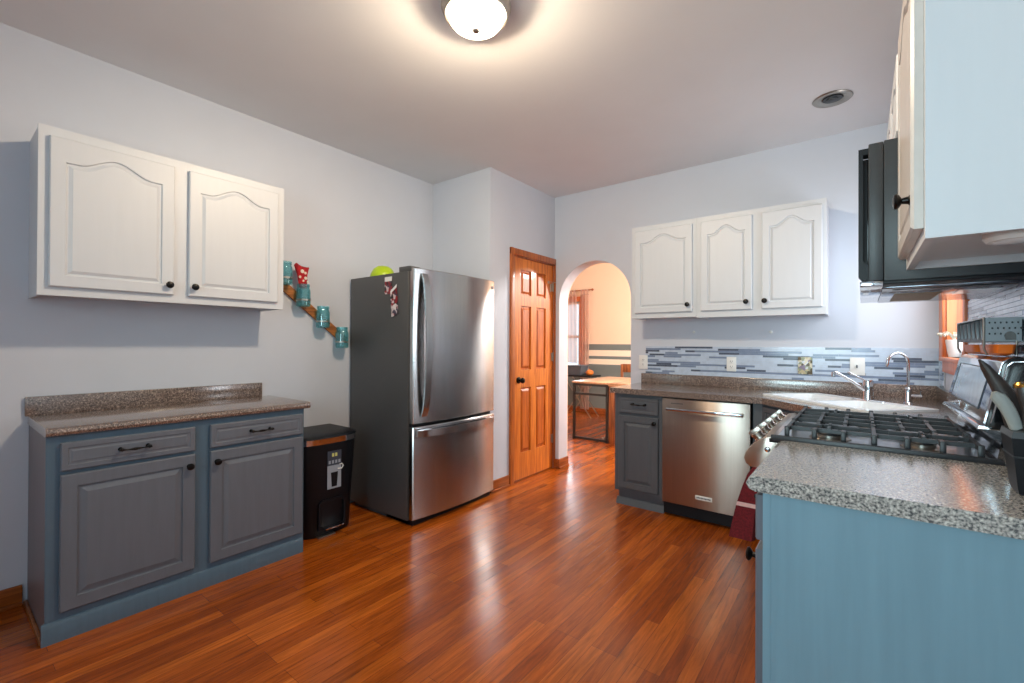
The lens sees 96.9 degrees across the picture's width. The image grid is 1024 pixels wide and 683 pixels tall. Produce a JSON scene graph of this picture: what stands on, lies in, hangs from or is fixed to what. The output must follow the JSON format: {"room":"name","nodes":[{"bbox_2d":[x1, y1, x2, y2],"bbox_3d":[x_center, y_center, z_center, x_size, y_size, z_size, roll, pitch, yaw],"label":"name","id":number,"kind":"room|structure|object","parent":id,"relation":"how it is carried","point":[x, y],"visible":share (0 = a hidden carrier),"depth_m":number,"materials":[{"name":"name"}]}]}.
{"room":"kitchen","nodes":[
{"label":"kitchen","id":0,"kind":"room"},
{"bbox_2d":[0,23,432,601],"bbox_3d":[-2.268,-0.114,2.345,0.120,2.730,4.843,0,0,38],"label":"wall","id":1,"kind":"structure","parent":0,"point":[347,216],"depth_m":2.63,"materials":[{"name":"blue paint"}]},
{"bbox_2d":[0,584,22,611],"bbox_3d":[-2.963,1.196,1.325,0.026,0.095,2.095,0,0,38],"label":"baseboard","id":2,"kind":"structure","parent":1,"relation":"attached to","point":[10,598],"depth_m":2.12,"materials":[{"name":"brown wood"}]},
{"bbox_2d":[28,123,283,310],"bbox_3d":[-1.855,-0.581,2.493,0.352,0.755,1.070,0,0,38],"label":"upper cabinet","id":3,"kind":"object","parent":1,"relation":"attached to","point":[108,220],"visible":1,"depth_m":2.28,"materials":[{"name":"white paint"}]},
{"bbox_2d":[283,280,347,343],"bbox_3d":[-1.457,-0.230,3.276,0.018,0.500,0.602,0,0,38],"label":"board","id":4,"kind":"object","parent":1,"relation":"attached to","point":[288,290],"visible":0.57,"depth_m":3.28,"materials":[{"name":"brown wood"}]},
{"bbox_2d":[283,276,292,279],"bbox_3d":[-1.536,-0.462,3.072,0.097,0.156,0.103,0,0,-24],"label":"clamp","id":5,"kind":"object","parent":4,"relation":"attached to","point":[284,277],"visible":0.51,"depth_m":3.09,"materials":[{"name":"silver metal"}]},
{"bbox_2d":[296,299,310,301],"bbox_3d":[-1.458,-0.321,3.173,0.097,0.156,0.103,0,0,-24],"label":"clamp","id":6,"kind":"object","parent":4,"relation":"attached to","point":[303,300],"visible":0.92,"depth_m":3.16,"materials":[{"name":"silver metal"}]},
{"bbox_2d":[294,263,308,288],"bbox_3d":[-1.464,-0.456,3.159,0.044,0.170,0.103,0,0,38],"label":"napkin","id":7,"kind":"object","parent":6,"relation":"in","point":[302,272],"visible":1,"depth_m":3.15,"materials":[{"name":"red fabric"}]},
{"bbox_2d":[299,269,308,282],"bbox_3d":[-1.445,-0.455,3.152,0.004,0.092,0.071,0,0,38],"label":"print","id":8,"kind":"object","parent":7,"relation":"attached to","point":[303,273],"depth_m":3.15},
{"bbox_2d":[316,320,329,322],"bbox_3d":[-1.369,-0.176,3.288,0.097,0.156,0.103,0,0,-24],"label":"clamp","id":9,"kind":"object","parent":4,"relation":"attached to","point":[318,321],"visible":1,"depth_m":3.25,"materials":[{"name":"silver metal"}]},
{"bbox_2d":[0,410,759,682],"bbox_3d":[-0.195,1.307,3.708,6.900,0.080,9.550,0,0,38],"label":"floor","id":10,"kind":"structure","parent":0,"point":[544,577],"depth_m":2.14,"materials":[{"name":"brown wood"}]},
{"bbox_2d":[23,409,303,647],"bbox_3d":[-1.769,0.827,2.430,0.558,0.853,1.106,0,0,38],"label":"base cabinet","id":11,"kind":"object","parent":10,"relation":"on","point":[122,523],"visible":0.99,"depth_m":2.14,"materials":[{"name":"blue wood"}]},
{"bbox_2d":[24,382,310,437],"bbox_3d":[-1.772,0.334,2.454,0.533,0.130,1.135,0,0,38],"label":"countertop","id":12,"kind":"structure","parent":11,"relation":"on","point":[68,414],"depth_m":2.37,"materials":[{"name":"grey stone"}]},
{"bbox_2d":[303,423,355,539],"bbox_3d":[-1.312,0.931,3.072,0.417,0.655,0.426,0,0,38],"label":"trash can","id":13,"kind":"object","parent":10,"relation":"on","point":[328,448],"visible":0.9,"depth_m":2.94,"materials":[{"name":"black plastic"}]},
{"bbox_2d":[331,471,337,486],"bbox_3d":[-1.163,0.901,2.972,0.001,0.093,0.050,0,0,38],"label":"picture","id":14,"kind":"object","parent":13,"relation":"attached to","point":[334,474],"depth_m":2.97,"materials":[{"name":"black plastic"}]},
{"bbox_2d":[350,266,493,525],"bbox_3d":[-0.670,0.373,3.608,0.818,1.782,0.865,0,0,38],"label":"refrigerator","id":15,"kind":"object","parent":10,"relation":"on","point":[422,376],"depth_m":3.29,"materials":[{"name":"grey metal"}]},
{"bbox_2d":[370,266,393,275],"bbox_3d":[-0.985,-0.530,3.467,0.191,0.092,0.191,0,0,38],"label":"ball","id":16,"kind":"object","parent":15,"relation":"on","point":[379,270],"visible":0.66,"depth_m":3.40,"materials":[{"name":"plastic"}]},
{"bbox_2d":[568,374,600,417],"bbox_3d":[1.193,0.940,7.913,0.600,0.718,0.400,0,0,38],"label":"tray table","id":17,"kind":"object","parent":10,"relation":"on","point":[586,375],"visible":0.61,"depth_m":7.83,"materials":[{"name":"black plastic"}]},
{"bbox_2d":[568,364,588,374],"bbox_3d":[1.113,0.495,7.965,0.380,0.173,0.280,0,0,38],"label":"storage bin","id":18,"kind":"object","parent":17,"relation":"on","point":[573,369],"visible":0.76,"depth_m":7.85,"materials":[{"name":"grey plastic"}]},
{"bbox_2d":[568,374,600,377],"bbox_3d":[1.194,0.592,7.915,0.600,0.022,0.400,0,0,38],"label":"tray","id":19,"kind":"object","parent":17,"relation":"on","point":[586,375],"depth_m":7.75,"materials":[{"name":"black plastic"}]},
{"bbox_2d":[586,369,593,375],"bbox_3d":[1.333,0.525,7.783,0.136,0.112,0.136,0,0,38],"label":"gourd","id":20,"kind":"object","parent":17,"relation":"on","point":[589,372],"visible":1,"depth_m":7.74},
{"bbox_2d":[572,376,630,442],"bbox_3d":[1.328,0.906,6.291,0.525,0.760,1.073,0,0,38],"label":"table","id":21,"kind":"object","parent":10,"relation":"on","point":[601,381],"visible":0.83,"depth_m":5.94,"materials":[{"name":"beige wood"}]},
{"bbox_2d":[608,380,630,444],"bbox_3d":[2.072,0.904,5.700,1.345,0.765,1.130,0,0,38],"label":"dining table","id":22,"kind":"object","parent":10,"relation":"on","point":[626,382],"visible":0.16,"depth_m":5.64,"materials":[{"name":"brown wood"}]},
{"bbox_2d":[621,364,630,376],"bbox_3d":[1.786,0.821,6.894,0.468,0.940,0.410,0,0,38],"label":"dining chair","id":23,"kind":"object","parent":10,"relation":"on","point":[624,367],"visible":0.13,"depth_m":7.12,"materials":[{"name":"brown wood"}]},
{"bbox_2d":[615,393,664,513],"bbox_3d":[1.109,0.838,3.646,0.376,0.868,0.610,0,0,38],"label":"base cabinet","id":24,"kind":"object","parent":10,"relation":"on","point":[638,418],"visible":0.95,"depth_m":3.43,"materials":[{"name":"grey paint"}]},
{"bbox_2d":[662,397,752,526],"bbox_3d":[1.482,0.842,3.341,0.580,0.862,0.628,0,0,38],"label":"dishwasher","id":25,"kind":"object","parent":10,"relation":"on","point":[705,443],"visible":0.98,"depth_m":3.13,"materials":[{"name":"silver metal"}]},
{"bbox_2d":[753,404,794,442],"bbox_3d":[1.915,0.837,2.636,0.950,0.868,1.215,0,0,38],"label":"base cabinet","id":26,"kind":"object","parent":10,"relation":"on","point":[761,412],"visible":0.08,"depth_m":2.92,"materials":[{"name":"grey paint"}]},
{"bbox_2d":[610,373,957,422],"bbox_3d":[1.531,0.338,2.949,1.953,0.126,1.254,0,0,38],"label":"countertop","id":27,"kind":"structure","parent":26,"relation":"on","point":[716,388],"depth_m":3.20,"materials":[{"name":"grey stone"}]},
{"bbox_2d":[763,393,938,412],"bbox_3d":[1.946,0.431,2.701,0.430,0.161,0.800,0,0,-7],"label":"sink","id":28,"kind":"object","parent":27,"relation":"in","point":[836,401],"visible":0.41,"depth_m":2.67,"materials":[{"name":"white ceramic"}]},
{"bbox_2d":[831,370,885,402],"bbox_3d":[2.063,0.262,2.730,0.257,0.179,0.183,0,0,27],"label":"faucet","id":29,"kind":"object","parent":27,"relation":"on","point":[867,387],"visible":1,"depth_m":2.69,"materials":[{"name":"silver metal"}]},
{"bbox_2d":[885,352,922,403],"bbox_3d":[2.295,0.211,2.668,0.180,0.302,0.058,0,0,22],"label":"faucet","id":30,"kind":"object","parent":27,"relation":"on","point":[908,391],"visible":1,"depth_m":2.66,"materials":[{"name":"silver metal"}]},
{"bbox_2d":[744,354,1023,466],"bbox_3d":[1.389,0.655,1.778,0.732,1.220,0.761,0,0,38],"label":"gas range","id":31,"kind":"object","parent":10,"relation":"on","point":[975,436],"visible":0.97,"depth_m":1.59,"materials":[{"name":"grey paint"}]},
{"bbox_2d":[729,467,757,541],"bbox_3d":[0.972,0.644,1.872,0.128,0.289,0.170,0,0,38],"label":"dish towel","id":32,"kind":"object","parent":31,"relation":"hanging from","point":[743,521],"visible":0.52,"depth_m":1.81,"materials":[{"name":"red fabric"}]},
{"bbox_2d":[770,411,1004,465],"bbox_3d":[1.400,0.355,1.771,0.590,0.028,0.760,0,0,38],"label":"cooktop","id":33,"kind":"object","parent":31,"relation":"in","point":[924,449],"depth_m":1.55,"materials":[{"name":"black metal"}]},
{"bbox_2d":[943,401,1000,430],"bbox_3d":[1.633,0.255,1.593,0.103,0.012,0.724,0,0,38],"label":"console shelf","id":34,"kind":"object","parent":31,"relation":"attached to","point":[971,418],"depth_m":1.44,"materials":[{"name":"silver metal"}]},
{"bbox_2d":[964,345,982,353],"bbox_3d":[1.690,0.028,1.645,0.056,0.034,0.230,0,0,38],"label":"tray","id":35,"kind":"object","parent":31,"relation":"on","point":[971,349],"visible":0.62,"depth_m":1.60,"materials":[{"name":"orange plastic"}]},
{"bbox_2d":[957,317,1023,354],"bbox_3d":[1.637,-0.015,1.571,0.089,0.118,0.494,0,0,38],"label":"utensil rack","id":36,"kind":"object","parent":31,"relation":"on","point":[991,329],"visible":0.99,"depth_m":1.39,"materials":[{"name":"grey metal"}]},
{"bbox_2d":[979,344,1015,355],"bbox_3d":[1.516,0.026,1.420,0.056,0.034,0.240,0,0,38],"label":"tray","id":37,"kind":"object","parent":31,"relation":"on","point":[992,349],"visible":0.93,"depth_m":1.34,"materials":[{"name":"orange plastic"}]},
{"bbox_2d":[745,492,1023,682],"bbox_3d":[1.024,0.827,1.225,0.649,0.868,0.534,0,0,38],"label":"base cabinet","id":38,"kind":"object","parent":10,"relation":"on","point":[843,595],"visible":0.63,"depth_m":1.03,"materials":[{"name":"blue paint"}]},
{"bbox_2d":[746,441,1023,539],"bbox_3d":[1.030,0.370,1.216,0.629,0.040,0.552,0,0,38],"label":"countertop","id":39,"kind":"structure","parent":38,"relation":"on","point":[978,497],"depth_m":1.12,"materials":[{"name":"grey stone"}]},
{"bbox_2d":[1000,426,1023,494],"bbox_3d":[1.215,0.278,1.042,0.114,0.143,0.111,0,0,38],"label":"knife block","id":40,"kind":"object","parent":39,"relation":"on","point":[1012,440],"visible":1,"depth_m":1.03,"materials":[{"name":"black plastic"}]},
{"bbox_2d":[978,359,1022,426],"bbox_3d":[1.199,0.131,1.096,0.104,0.174,0.023,0,0,38],"label":"utensil","id":41,"kind":"object","parent":40,"relation":"on","point":[995,381],"visible":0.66,"depth_m":1.10,"materials":[{"name":"black plastic"}]},
{"bbox_2d":[990,391,1022,429],"bbox_3d":[1.167,0.164,1.071,0.056,0.092,0.022,0,0,30],"label":"knife","id":42,"kind":"object","parent":40,"relation":"on","point":[1002,401],"visible":0.99,"depth_m":1.06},
{"bbox_2d":[1012,381,1023,430],"bbox_3d":[1.190,0.150,1.049,0.046,0.116,0.032,0,0,38],"label":"knife","id":43,"kind":"object","parent":40,"relation":"on","point":[1018,386],"visible":1,"depth_m":1.05,"materials":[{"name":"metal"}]},
{"bbox_2d":[0,0,902,197],"bbox_3d":[-0.182,-1.503,3.721,6.900,0.080,9.550,0,0,38],"label":"ceiling","id":44,"kind":"structure","parent":0,"point":[568,97],"depth_m":2.46,"materials":[{"name":"white paint"}]},
{"bbox_2d":[441,0,510,37],"bbox_3d":[-0.156,-1.407,1.978,0.304,0.129,0.304,0,0,38],"label":"ceiling light","id":45,"kind":"object","parent":44,"relation":"attached to","point":[484,30],"visible":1,"depth_m":2.04,"materials":[{"name":"white glass"}]},
{"bbox_2d":[812,89,853,107],"bbox_3d":[1.923,-1.451,2.724,0.203,0.014,0.203,0,0,38],"label":"recessed light","id":46,"kind":"object","parent":44,"relation":"in","point":[836,97],"visible":1,"depth_m":2.71,"materials":[{"name":"silver metal"}]},
{"bbox_2d":[433,167,497,479],"bbox_3d":[-0.482,-0.098,4.087,0.820,2.730,0.097,0,0,38],"label":"wall","id":47,"kind":"structure","parent":0,"point":[465,207],"depth_m":3.94,"materials":[{"name":"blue paint"}]},
{"bbox_2d":[496,171,554,478],"bbox_3d":[0.111,-0.094,4.266,0.100,2.730,0.910,0,0,38],"label":"wall","id":48,"kind":"structure","parent":0,"point":[526,214],"depth_m":4.00,"materials":[{"name":"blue paint"}]},
{"bbox_2d":[490,475,509,492],"bbox_3d":[-0.103,1.221,3.887,0.026,0.095,0.259,0,0,38],"label":"baseboard","id":49,"kind":"structure","parent":48,"relation":"attached to","point":[503,482],"depth_m":3.89,"materials":[{"name":"brown wood"}]},
{"bbox_2d":[509,247,555,485],"bbox_3d":[0.170,0.219,4.325,0.122,2.105,0.739,0,0,38],"label":"trim","id":50,"kind":"structure","parent":48,"relation":"attached to","point":[530,256],"depth_m":4.04,"materials":[{"name":"brown wood"}]},
{"bbox_2d":[514,257,555,480],"bbox_3d":[0.227,0.249,4.320,0.101,2.022,0.642,0,0,38],"label":"door","id":51,"kind":"structure","parent":48,"relation":"in","point":[534,287],"depth_m":4.30,"materials":[{"name":"brown wood"}]},
{"bbox_2d":[554,456,569,468],"bbox_3d":[0.507,1.227,4.619,0.068,0.095,0.201,0,0,38],"label":"baseboard","id":52,"kind":"structure","parent":48,"relation":"attached to","point":[560,463],"depth_m":4.57,"materials":[{"name":"brown wood"}]},
{"bbox_2d":[567,263,598,432],"bbox_3d":[0.569,-0.090,4.697,6.700,2.730,0.012,0,0,38],"label":"wall","id":53,"kind":"structure","parent":0,"point":[598,263],"depth_m":4.69,"materials":[{"name":"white paint"}]},
{"bbox_2d":[568,263,630,408],"bbox_3d":[2.682,-0.067,7.436,6.900,2.730,0.150,0,0,38],"label":"wall","id":54,"kind":"structure","parent":0,"point":[610,299],"depth_m":8.12,"materials":[{"name":"paint"}]},
{"bbox_2d":[577,297,580,364],"bbox_3d":[0.955,-0.124,8.705,0.995,1.420,0.090,0,0,38],"label":"window","id":55,"kind":"structure","parent":54,"relation":"in","point":[578,298],"depth_m":8.48,"materials":[{"name":"orange wood"}]},
{"bbox_2d":[568,405,605,413],"bbox_3d":[2.622,1.250,7.360,6.700,0.095,0.026,0,0,38],"label":"baseboard","id":56,"kind":"structure","parent":54,"relation":"attached to","point":[598,410],"depth_m":8.27,"materials":[{"name":"brown wood"}]},
{"bbox_3d":[0.982,-0.939,8.604,1.280,0.044,0.086,0,0,38],"label":"curtain rod","id":57,"kind":"object","parent":54,"relation":"attached to","visible":0},
{"bbox_2d":[568,290,576,362],"bbox_3d":[1.109,-0.280,8.474,0.260,1.351,0.044,0,0,38],"label":"curtain","id":58,"kind":"object","parent":57,"relation":"hanging from","point":[572,300],"visible":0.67,"depth_m":8.45,"materials":[{"name":"white fabric"}]},
{"bbox_2d":[580,289,588,409],"bbox_3d":[1.328,0.140,8.301,0.180,2.191,0.044,0,0,38],"label":"curtain","id":59,"kind":"object","parent":57,"relation":"hanging from","point":[584,296],"visible":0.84,"depth_m":8.30,"materials":[{"name":"white fabric"}]},
{"bbox_2d":[555,122,940,458],"bbox_3d":[0.310,-0.091,4.788,6.379,2.730,0.160,0,0,38],"label":"wall","id":60,"kind":"structure","parent":0,"point":[594,226],"depth_m":3.54,"materials":[{"name":"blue paint"}]},
{"bbox_2d":[632,218,696,319],"bbox_3d":[1.280,-0.565,3.721,0.518,0.753,0.352,0,0,38],"label":"upper cabinet","id":61,"kind":"object","parent":60,"relation":"attached to","point":[664,256],"visible":0.97,"depth_m":3.60,"materials":[{"name":"white paint"}]},
{"bbox_2d":[697,198,828,318],"bbox_3d":[1.808,-0.561,3.313,0.814,0.760,0.352,0,0,38],"label":"upper cabinet","id":62,"kind":"object","parent":60,"relation":"attached to","point":[772,260],"visible":1,"depth_m":3.17,"materials":[{"name":"white paint"}]},
{"bbox_2d":[646,346,938,385],"bbox_3d":[1.931,0.161,3.430,1.894,0.237,0.008,0,0,38],"label":"tile backsplash","id":63,"kind":"structure","parent":60,"relation":"attached to","point":[751,362],"depth_m":3.32,"materials":[{"name":"tile"}]},
{"bbox_2d":[639,355,647,368],"bbox_3d":[1.161,0.182,4.013,0.078,0.121,0.008,0,0,38],"label":"wall outlet","id":64,"kind":"object","parent":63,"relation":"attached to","point":[643,359],"visible":1,"depth_m":4.01,"materials":[{"name":"white plastic"}]},
{"bbox_2d":[727,357,735,370],"bbox_3d":[1.728,0.178,3.575,0.070,0.113,0.008,0,0,38],"label":"wall outlet","id":65,"kind":"object","parent":63,"relation":"attached to","point":[731,361],"visible":1,"depth_m":3.57,"materials":[{"name":"white plastic"}]},
{"bbox_2d":[798,357,811,374],"bbox_3d":[2.116,0.175,3.277,0.088,0.124,0.008,0,0,38],"label":"switch plate","id":66,"kind":"object","parent":63,"relation":"attached to","point":[804,363],"visible":1,"depth_m":3.27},
{"bbox_2d":[850,357,864,375],"bbox_3d":[2.351,0.170,3.089,0.082,0.121,0.018,0,0,38],"label":"switch plate","id":67,"kind":"object","parent":63,"relation":"attached to","point":[857,365],"visible":1,"depth_m":3.09,"materials":[{"name":"white plastic"}]},
{"bbox_2d":[941,299,971,390],"bbox_3d":[0.953,-0.108,0.497,0.120,2.730,5.850,0,0,38],"label":"wall","id":68,"kind":"structure","parent":0,"point":[948,377],"depth_m":2.62,"materials":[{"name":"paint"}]},
{"bbox_2d":[887,54,897,139],"bbox_3d":[1.554,-0.799,1.651,0.332,0.303,0.766,0,0,38],"label":"upper cabinet","id":69,"kind":"object","parent":68,"relation":"attached to","point":[892,132],"visible":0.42,"depth_m":1.56,"materials":[{"name":"white paint"}]},
{"bbox_2d":[858,138,1023,302],"bbox_3d":[1.525,-0.407,1.672,0.392,0.468,0.760,0,0,38],"label":"microwave","id":70,"kind":"object","parent":69,"relation":"attached to","point":[885,278],"visible":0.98,"depth_m":1.46,"materials":[{"name":"grey paint"}]},
{"bbox_2d":[939,362,944,387],"bbox_3d":[2.619,0.202,2.768,0.008,0.154,0.185,0,0,38],"label":"tile backsplash","id":71,"kind":"structure","parent":68,"relation":"attached to","point":[941,374],"depth_m":2.74,"materials":[{"name":"tile"}]},
{"bbox_2d":[939,299,969,374],"bbox_3d":[2.399,-0.293,2.405,0.140,0.940,0.885,0,0,38],"label":"window","id":72,"kind":"structure","parent":68,"relation":"in","point":[957,310],"depth_m":2.63,"materials":[{"name":"orange wood"}]},
{"bbox_2d":[937,332,962,356],"bbox_3d":[2.511,0.015,2.600,0.115,0.147,0.080,0,0,38],"label":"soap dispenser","id":73,"kind":"object","parent":72,"relation":"on","point":[951,345],"visible":0.78,"depth_m":2.58,"materials":[{"name":"white ceramic"}]},
{"bbox_2d":[892,0,1023,269],"bbox_3d":[1.156,-0.589,1.135,0.332,0.731,0.531,0,0,38],"label":"upper cabinet","id":74,"kind":"object","parent":68,"relation":"attached to","point":[961,62],"visible":0.99,"depth_m":0.97,"materials":[{"name":"white paint"}]},
{"bbox_2d":[982,230,1023,244],"bbox_3d":[1.104,-0.231,0.994,0.104,0.031,0.104,0,0,38],"label":"puck light","id":75,"kind":"object","parent":74,"relation":"attached to","point":[1014,237],"visible":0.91,"depth_m":0.98,"materials":[{"name":"white plastic"}]},
{"bbox_2d":[968,282,1023,357],"bbox_3d":[1.605,0.040,1.452,0.008,0.456,1.540,0,0,38],"label":"tile backsplash","id":76,"kind":"structure","parent":68,"relation":"attached to","point":[1009,302],"depth_m":1.55,"materials":[{"name":"tile"}]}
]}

